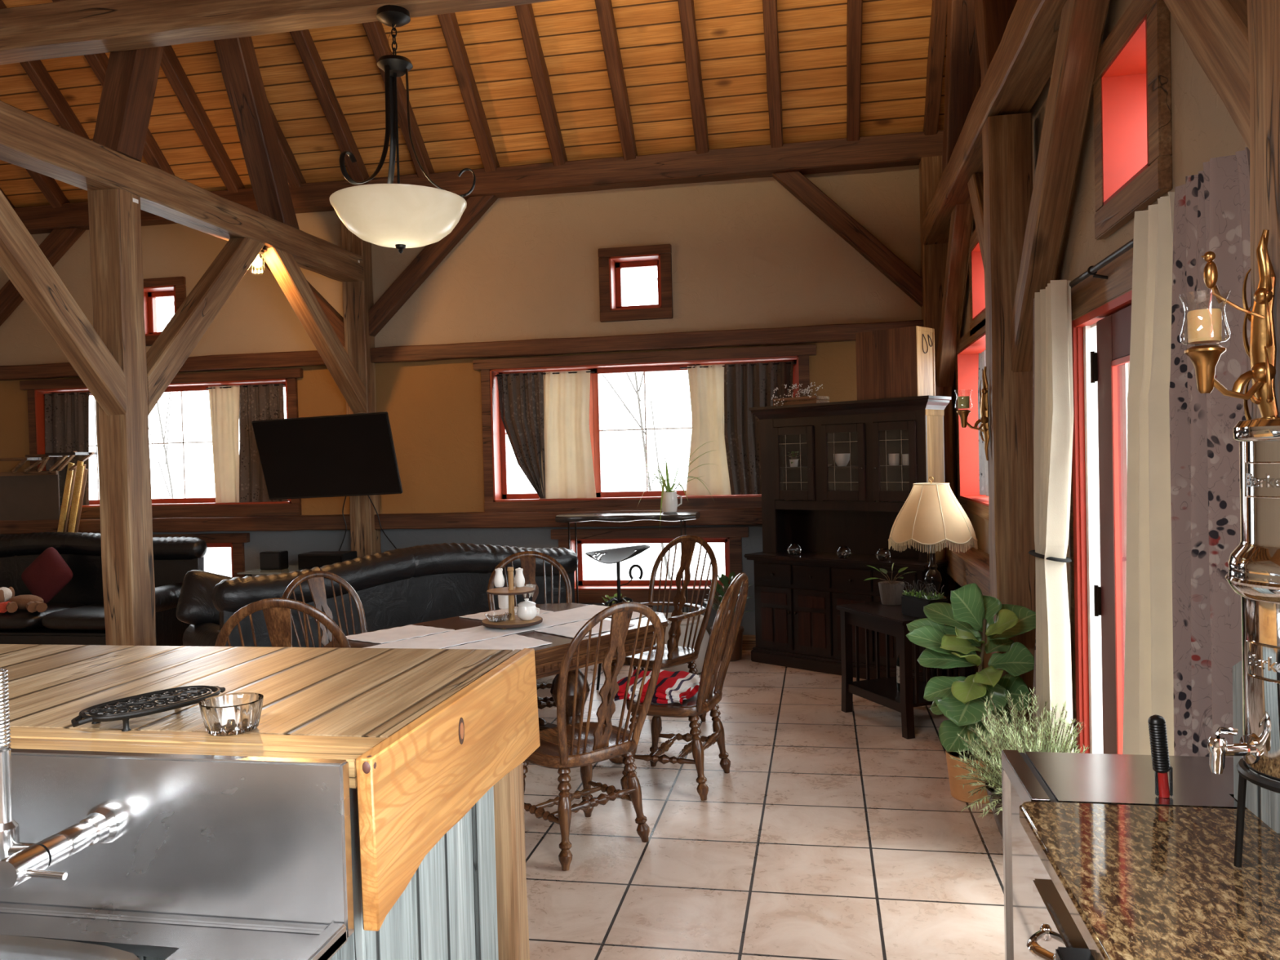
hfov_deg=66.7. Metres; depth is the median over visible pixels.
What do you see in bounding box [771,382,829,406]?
crate
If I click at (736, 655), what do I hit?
potted plant
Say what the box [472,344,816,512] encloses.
window
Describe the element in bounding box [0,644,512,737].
countertop
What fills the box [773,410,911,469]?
shelf
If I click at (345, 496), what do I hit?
cable
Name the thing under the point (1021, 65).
timber beam
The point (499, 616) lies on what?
glass dish
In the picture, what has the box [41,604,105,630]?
seat cushion
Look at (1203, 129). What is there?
wall
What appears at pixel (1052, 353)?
door curtain
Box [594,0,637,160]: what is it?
rafter
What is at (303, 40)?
rafter
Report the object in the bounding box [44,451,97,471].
folded chair
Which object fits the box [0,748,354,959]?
sink
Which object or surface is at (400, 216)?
chandelier
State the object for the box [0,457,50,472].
folded chair
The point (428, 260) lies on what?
brace
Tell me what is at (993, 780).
potted plant
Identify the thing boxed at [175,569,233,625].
leather cushion
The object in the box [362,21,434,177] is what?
rafter
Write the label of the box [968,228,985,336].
window
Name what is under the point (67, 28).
timber beam
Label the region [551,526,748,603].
window
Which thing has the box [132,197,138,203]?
paper tag
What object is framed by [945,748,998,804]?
pot
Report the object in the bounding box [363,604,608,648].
table runner
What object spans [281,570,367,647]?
dining chair
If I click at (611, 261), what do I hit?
window
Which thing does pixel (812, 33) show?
ceiling
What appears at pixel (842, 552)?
glass globe
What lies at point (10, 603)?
plush dog
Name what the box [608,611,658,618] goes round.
placemat
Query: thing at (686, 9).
rafter
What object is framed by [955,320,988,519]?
window
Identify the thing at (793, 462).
potted plant
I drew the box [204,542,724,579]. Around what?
ground
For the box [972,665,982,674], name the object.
baseboard
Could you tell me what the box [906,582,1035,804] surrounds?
fiddle leaf fig
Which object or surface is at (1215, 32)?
brace
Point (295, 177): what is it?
rafter
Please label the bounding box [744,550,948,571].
countertop
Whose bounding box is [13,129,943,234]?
timber beam
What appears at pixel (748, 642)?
baseboard
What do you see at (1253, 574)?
water filter
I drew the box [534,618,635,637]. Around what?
placemat
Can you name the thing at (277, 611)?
dining chair
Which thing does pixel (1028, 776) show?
kitchen cabinet
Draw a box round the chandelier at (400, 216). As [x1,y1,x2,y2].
[328,4,475,253]
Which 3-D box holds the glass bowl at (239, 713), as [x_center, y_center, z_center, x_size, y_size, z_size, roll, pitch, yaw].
[-0.767,0.441,1.827,0.112,0.058,0.112,-1,1,11]
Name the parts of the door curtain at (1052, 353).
print panel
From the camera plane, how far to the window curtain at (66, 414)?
9.31 m
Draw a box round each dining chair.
[214,597,351,648]
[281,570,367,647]
[487,551,572,709]
[523,601,665,871]
[620,572,748,800]
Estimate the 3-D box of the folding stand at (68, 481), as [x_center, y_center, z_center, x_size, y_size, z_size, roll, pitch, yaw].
[-5.470,0.689,9.143,0.465,1.702,0.032,-1,1,11]
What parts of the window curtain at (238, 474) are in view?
damask panel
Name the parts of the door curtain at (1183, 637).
print panel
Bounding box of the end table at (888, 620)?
[835,601,972,739]
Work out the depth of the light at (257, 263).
7.00 m
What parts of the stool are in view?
leg, leg, seat, post, leg, horseshoe lever, leg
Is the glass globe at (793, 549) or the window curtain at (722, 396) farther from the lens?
the window curtain at (722, 396)
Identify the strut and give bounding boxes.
[92,45,164,161]
[213,35,299,229]
[942,0,981,173]
[973,0,1017,84]
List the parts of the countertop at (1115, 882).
handle, drawer, rail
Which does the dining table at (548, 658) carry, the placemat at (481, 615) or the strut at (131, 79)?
the placemat at (481, 615)
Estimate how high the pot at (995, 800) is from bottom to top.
0.270 m
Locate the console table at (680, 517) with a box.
[555,511,700,612]
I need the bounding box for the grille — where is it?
[259,553,279,568]
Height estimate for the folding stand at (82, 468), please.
1.666 m
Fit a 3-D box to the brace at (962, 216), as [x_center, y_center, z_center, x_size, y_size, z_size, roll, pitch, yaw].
[2.249,-1.264,6.954,0.124,1.109,1.220,-1,1,11]
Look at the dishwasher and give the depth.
1.50 m
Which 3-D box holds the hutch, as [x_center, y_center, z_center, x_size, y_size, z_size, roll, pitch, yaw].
[1.510,0.420,7.226,1.540,1.990,0.435,0,2,44]
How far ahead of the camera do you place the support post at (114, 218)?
5.56 m
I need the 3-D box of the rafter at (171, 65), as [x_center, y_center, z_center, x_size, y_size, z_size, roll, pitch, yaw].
[-4.158,-4.914,6.060,0.108,5.096,5.642,-1,1,11]
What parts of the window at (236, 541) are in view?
frame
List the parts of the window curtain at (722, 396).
damask panel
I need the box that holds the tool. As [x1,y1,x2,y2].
[1147,715,1173,798]
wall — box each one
[0,164,958,635]
[954,0,1247,668]
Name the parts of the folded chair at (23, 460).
leg, seat, leg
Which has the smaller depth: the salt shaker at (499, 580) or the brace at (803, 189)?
the salt shaker at (499, 580)
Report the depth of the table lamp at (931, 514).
6.04 m
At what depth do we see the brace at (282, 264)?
7.70 m
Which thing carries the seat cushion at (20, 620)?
on the leather sofa at (75, 615)
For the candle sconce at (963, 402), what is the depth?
4.76 m
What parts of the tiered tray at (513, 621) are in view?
post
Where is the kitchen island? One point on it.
(435, 744)
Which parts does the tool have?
handle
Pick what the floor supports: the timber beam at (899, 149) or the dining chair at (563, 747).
the dining chair at (563, 747)
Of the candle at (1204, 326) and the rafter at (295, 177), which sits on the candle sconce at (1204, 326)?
the candle at (1204, 326)
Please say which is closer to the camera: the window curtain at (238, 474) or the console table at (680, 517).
the console table at (680, 517)
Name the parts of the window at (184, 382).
frame, frame, frame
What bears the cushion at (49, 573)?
on the leather sofa at (75, 615)
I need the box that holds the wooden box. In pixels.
[855,325,935,399]
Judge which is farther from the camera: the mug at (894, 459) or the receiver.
the receiver
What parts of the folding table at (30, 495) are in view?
frame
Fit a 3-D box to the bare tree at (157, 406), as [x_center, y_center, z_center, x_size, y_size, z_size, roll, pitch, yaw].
[-7.895,-1.807,16.696,4.328,7.121,1.179,-1,1,18]
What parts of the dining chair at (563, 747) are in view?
leg, leg, seat, leg, leg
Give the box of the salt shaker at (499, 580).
[493,568,504,586]
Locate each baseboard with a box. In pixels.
[709,635,755,649]
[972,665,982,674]
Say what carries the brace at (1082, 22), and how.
attached to the support post at (1006, 140)
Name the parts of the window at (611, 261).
frame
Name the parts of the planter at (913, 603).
pot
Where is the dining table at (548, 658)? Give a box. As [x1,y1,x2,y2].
[323,602,668,764]
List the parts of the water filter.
lid, label frame, label frame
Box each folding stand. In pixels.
[57,462,76,532]
[67,460,85,532]
[70,465,88,533]
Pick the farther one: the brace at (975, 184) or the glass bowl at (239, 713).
the brace at (975, 184)
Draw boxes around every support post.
[87,188,155,645]
[340,220,381,557]
[919,155,955,604]
[982,112,1035,751]
[1247,0,1279,418]
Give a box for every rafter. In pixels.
[0,0,89,139]
[0,187,15,208]
[26,168,69,208]
[52,0,174,175]
[160,44,244,192]
[266,98,306,188]
[289,29,368,182]
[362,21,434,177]
[437,12,499,172]
[514,3,567,166]
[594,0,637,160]
[677,0,709,154]
[762,0,782,147]
[846,0,862,141]
[923,0,947,135]
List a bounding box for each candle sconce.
[956,366,990,460]
[1180,229,1279,419]
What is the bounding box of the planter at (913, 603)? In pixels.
[896,579,947,618]
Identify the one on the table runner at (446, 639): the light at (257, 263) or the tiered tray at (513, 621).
the tiered tray at (513, 621)
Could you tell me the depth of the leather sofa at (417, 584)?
6.13 m
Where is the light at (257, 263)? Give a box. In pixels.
[252,245,266,267]
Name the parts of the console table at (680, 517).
leg, leg, leg, leg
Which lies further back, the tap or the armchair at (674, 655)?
the armchair at (674, 655)
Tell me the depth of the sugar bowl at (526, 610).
5.01 m
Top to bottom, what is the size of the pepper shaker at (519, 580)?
0.100 m
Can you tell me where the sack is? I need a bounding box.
[653,612,709,674]
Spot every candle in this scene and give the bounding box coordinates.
[956,395,970,427]
[1186,308,1222,343]
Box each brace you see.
[0,189,126,415]
[0,227,85,325]
[146,236,265,414]
[258,253,344,346]
[261,247,366,413]
[368,195,497,336]
[771,171,922,306]
[936,203,973,386]
[967,172,984,269]
[1010,0,1110,372]
[1163,0,1249,150]
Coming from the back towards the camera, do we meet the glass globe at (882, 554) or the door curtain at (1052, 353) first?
the glass globe at (882, 554)
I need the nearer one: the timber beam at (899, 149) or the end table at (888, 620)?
the end table at (888, 620)
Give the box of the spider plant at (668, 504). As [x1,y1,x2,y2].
[622,440,719,527]
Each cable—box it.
[338,496,346,551]
[368,495,396,548]
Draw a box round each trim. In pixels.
[0,350,325,381]
[0,514,350,533]
[369,320,923,363]
[373,507,762,529]
[946,540,990,595]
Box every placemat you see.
[346,624,454,644]
[443,634,551,650]
[458,606,553,620]
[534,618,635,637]
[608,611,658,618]
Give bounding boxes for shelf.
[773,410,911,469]
[847,675,933,712]
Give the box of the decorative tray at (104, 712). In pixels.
[71,685,225,731]
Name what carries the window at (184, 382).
in the wall at (746, 253)
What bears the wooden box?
on the hutch
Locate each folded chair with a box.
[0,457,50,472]
[25,453,69,471]
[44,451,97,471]
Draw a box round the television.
[251,411,403,499]
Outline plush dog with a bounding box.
[0,586,47,613]
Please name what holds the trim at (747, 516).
attached to the wall at (746, 253)
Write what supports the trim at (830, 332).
attached to the wall at (746, 253)
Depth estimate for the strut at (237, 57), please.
6.97 m
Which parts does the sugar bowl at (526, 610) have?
lid, handle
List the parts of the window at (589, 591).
frame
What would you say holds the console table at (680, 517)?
on the floor
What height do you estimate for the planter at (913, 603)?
0.200 m
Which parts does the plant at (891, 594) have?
stem, pot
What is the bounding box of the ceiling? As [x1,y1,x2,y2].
[0,0,946,208]
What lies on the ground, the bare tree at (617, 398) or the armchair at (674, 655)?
the bare tree at (617, 398)
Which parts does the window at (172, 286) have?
frame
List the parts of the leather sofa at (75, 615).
arm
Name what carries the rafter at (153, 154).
attached to the ceiling
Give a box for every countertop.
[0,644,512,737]
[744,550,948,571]
[1019,801,1279,959]
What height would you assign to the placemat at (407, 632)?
0.007 m
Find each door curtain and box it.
[1028,280,1073,752]
[1122,146,1251,757]
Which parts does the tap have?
lever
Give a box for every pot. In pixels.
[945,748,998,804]
[985,782,1003,839]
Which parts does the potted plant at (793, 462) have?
stem, pot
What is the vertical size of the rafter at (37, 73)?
5.097 m
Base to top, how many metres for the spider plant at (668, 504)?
0.699 m
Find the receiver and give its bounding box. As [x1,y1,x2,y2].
[297,551,356,569]
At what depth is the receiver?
8.05 m
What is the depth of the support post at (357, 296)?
8.49 m
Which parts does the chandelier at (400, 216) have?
arm, arm, cord, stem, lamp shade, arm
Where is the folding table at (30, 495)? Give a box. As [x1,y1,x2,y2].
[0,470,60,536]
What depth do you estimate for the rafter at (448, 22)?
7.70 m
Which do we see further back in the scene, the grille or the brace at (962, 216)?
the grille
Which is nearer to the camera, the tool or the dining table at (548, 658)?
the tool
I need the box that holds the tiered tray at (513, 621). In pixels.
[480,566,542,629]
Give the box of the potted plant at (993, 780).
[948,688,1089,839]
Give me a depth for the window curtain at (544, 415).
8.44 m
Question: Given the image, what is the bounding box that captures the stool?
[585,544,650,689]
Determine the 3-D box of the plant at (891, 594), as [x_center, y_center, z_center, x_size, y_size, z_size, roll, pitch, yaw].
[1.558,0.644,6.058,0.327,0.258,0.161,-1,1,11]
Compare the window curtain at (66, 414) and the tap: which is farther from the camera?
the window curtain at (66, 414)
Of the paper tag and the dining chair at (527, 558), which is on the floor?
the dining chair at (527, 558)
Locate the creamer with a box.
[497,595,508,608]
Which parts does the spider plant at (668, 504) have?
handle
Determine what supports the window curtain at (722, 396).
hanging from the window at (497, 499)
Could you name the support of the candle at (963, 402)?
on the candle sconce at (963, 402)
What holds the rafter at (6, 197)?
attached to the ceiling
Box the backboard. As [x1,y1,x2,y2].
[1232,660,1279,833]
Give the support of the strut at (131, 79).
on the timber beam at (28, 141)
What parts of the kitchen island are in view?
board panel, corner post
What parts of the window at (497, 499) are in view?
frame, frame, frame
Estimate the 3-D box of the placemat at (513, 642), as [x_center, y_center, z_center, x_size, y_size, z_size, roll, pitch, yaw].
[-0.663,0.775,4.541,0.320,0.007,0.490,0,2,41]
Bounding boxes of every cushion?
[0,603,85,630]
[21,546,72,603]
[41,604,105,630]
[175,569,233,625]
[613,669,700,705]
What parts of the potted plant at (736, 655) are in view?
stem, pot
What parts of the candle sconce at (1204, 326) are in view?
arm, plate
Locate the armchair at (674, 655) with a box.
[604,534,718,732]
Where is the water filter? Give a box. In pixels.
[1207,413,1279,867]
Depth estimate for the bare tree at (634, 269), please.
24.55 m
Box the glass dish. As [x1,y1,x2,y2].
[484,611,511,622]
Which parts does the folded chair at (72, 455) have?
leg, seat, leg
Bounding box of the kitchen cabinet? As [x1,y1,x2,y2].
[1001,749,1247,959]
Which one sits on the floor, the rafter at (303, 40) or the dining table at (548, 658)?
the dining table at (548, 658)
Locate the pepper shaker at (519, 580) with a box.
[514,568,524,586]
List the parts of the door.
frame, light frame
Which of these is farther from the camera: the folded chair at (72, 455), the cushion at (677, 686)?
the folded chair at (72, 455)
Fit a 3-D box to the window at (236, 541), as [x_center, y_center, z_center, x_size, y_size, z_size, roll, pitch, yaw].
[-4.416,0.819,9.162,1.750,0.635,0.265,-1,1,11]
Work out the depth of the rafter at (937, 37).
7.16 m
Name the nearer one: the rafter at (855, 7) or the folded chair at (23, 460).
the rafter at (855, 7)
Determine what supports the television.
attached to the support post at (357, 296)
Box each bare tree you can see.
[148,297,180,497]
[161,298,174,331]
[599,266,671,579]
[599,277,689,548]
[600,269,664,473]
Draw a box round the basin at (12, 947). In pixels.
[0,934,140,959]
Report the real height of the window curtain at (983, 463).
0.982 m
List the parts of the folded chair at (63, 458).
leg, seat, leg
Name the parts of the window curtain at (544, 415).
damask panel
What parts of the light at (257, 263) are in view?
bulb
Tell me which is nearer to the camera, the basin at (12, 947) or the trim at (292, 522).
the basin at (12, 947)
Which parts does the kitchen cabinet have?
leg, panel, edge rail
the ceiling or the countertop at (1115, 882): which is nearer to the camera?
the countertop at (1115, 882)
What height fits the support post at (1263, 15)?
3.200 m
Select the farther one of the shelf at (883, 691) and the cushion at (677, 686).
the shelf at (883, 691)
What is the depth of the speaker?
8.18 m
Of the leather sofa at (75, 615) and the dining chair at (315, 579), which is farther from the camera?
the leather sofa at (75, 615)
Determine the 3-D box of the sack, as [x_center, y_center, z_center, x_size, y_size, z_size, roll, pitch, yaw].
[0.279,1.240,7.361,0.561,0.409,0.556,-1,1,11]
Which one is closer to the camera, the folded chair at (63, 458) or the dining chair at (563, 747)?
the dining chair at (563, 747)
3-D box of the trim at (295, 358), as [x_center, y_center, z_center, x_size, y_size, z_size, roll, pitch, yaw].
[-4.867,-1.046,9.061,4.700,0.138,0.118,-1,1,11]
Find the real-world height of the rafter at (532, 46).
5.095 m
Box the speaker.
[259,551,288,569]
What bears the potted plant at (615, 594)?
on the floor
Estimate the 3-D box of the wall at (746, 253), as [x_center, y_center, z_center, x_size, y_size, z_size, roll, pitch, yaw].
[-2.412,-0.644,8.814,10.660,4.250,0.280,-1,1,11]
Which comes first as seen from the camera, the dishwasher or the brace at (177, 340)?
the dishwasher
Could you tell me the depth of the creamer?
5.44 m
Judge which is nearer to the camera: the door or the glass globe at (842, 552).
the door
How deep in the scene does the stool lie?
6.91 m
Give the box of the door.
[1069,247,1133,754]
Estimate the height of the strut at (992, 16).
2.266 m
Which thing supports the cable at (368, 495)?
hanging from the television
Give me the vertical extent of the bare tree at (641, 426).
6.090 m
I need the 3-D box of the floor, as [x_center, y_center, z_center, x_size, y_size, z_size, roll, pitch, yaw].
[-3.393,1.688,3.269,10.660,0.120,11.700,-1,1,11]
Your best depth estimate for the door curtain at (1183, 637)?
2.47 m
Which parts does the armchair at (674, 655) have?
leg, seat, arm post, leg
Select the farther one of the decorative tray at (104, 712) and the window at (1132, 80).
the window at (1132, 80)
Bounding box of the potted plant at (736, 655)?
[704,571,753,661]
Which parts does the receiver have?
panel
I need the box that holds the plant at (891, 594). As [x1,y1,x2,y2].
[864,563,916,605]
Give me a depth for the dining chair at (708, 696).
4.68 m
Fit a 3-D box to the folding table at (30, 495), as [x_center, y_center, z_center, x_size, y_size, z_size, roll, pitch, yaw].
[-5.898,0.741,9.259,0.914,1.644,0.080,-1,1,11]
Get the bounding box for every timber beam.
[0,0,554,65]
[0,100,364,282]
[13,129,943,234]
[921,0,1066,244]
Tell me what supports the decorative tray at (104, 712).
on the kitchen island
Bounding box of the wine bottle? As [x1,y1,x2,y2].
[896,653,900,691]
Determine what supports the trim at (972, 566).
attached to the wall at (1203, 129)
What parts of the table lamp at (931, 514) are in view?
lamp shade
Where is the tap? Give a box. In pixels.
[0,668,125,888]
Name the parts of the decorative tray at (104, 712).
handle, handle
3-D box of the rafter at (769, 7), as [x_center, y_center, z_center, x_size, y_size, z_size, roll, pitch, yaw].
[0.559,-5.015,5.181,0.108,5.098,5.636,-1,1,11]
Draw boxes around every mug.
[888,453,899,465]
[902,453,908,465]
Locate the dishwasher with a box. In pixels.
[1055,946,1094,959]
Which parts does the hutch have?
panel, drawer, raised panel, door, glazed door, drawer, raised panel, door, glazed door, frame, cornice, raised panel, drawer, door, raised panel, door, glazed door, drawer, moulding, panel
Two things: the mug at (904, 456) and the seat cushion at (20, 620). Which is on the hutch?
the mug at (904, 456)
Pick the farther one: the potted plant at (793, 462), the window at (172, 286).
the window at (172, 286)
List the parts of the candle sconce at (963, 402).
arm, plate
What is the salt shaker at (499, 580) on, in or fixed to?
on the tiered tray at (513, 621)
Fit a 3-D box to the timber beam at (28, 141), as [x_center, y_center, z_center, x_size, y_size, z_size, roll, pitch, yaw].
[-3.497,-1.690,3.107,0.208,0.221,10.920,-1,1,11]
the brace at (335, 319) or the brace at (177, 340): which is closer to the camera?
the brace at (177, 340)
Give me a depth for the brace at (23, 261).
5.08 m
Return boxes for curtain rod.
[1032,238,1133,310]
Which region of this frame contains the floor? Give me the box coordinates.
[182,644,1004,959]
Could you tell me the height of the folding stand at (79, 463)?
1.714 m
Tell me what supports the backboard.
on the countertop at (1115, 882)
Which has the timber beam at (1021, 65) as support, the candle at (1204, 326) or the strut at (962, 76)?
the strut at (962, 76)
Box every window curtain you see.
[44,391,91,506]
[205,383,288,502]
[495,369,595,498]
[680,360,796,495]
[977,350,988,496]
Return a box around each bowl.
[199,692,263,735]
[514,598,539,620]
[833,453,849,466]
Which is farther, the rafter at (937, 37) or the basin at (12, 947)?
the rafter at (937, 37)
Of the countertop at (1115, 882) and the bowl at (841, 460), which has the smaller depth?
the countertop at (1115, 882)
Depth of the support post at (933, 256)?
7.58 m
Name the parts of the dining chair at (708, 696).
leg, leg, seat, leg, leg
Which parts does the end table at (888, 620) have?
leg, leg, leg, leg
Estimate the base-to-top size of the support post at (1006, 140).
3.200 m
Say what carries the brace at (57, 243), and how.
attached to the support post
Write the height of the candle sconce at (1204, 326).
0.462 m
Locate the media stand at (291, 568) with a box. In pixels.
[236,565,301,576]
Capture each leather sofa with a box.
[0,532,207,645]
[182,542,577,647]
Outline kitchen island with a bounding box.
[0,644,540,959]
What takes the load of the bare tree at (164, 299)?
on the ground
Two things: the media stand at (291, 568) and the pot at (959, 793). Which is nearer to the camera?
the pot at (959, 793)
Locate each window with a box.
[19,368,302,519]
[143,276,186,346]
[152,533,249,577]
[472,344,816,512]
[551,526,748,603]
[598,244,673,322]
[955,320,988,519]
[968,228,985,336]
[1093,0,1173,239]
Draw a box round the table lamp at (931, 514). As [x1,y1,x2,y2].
[888,476,977,598]
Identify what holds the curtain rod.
attached to the wall at (1203, 129)
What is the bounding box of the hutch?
[744,395,953,681]
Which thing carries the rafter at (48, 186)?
attached to the ceiling
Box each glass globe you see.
[787,543,801,555]
[836,546,850,558]
[875,548,890,560]

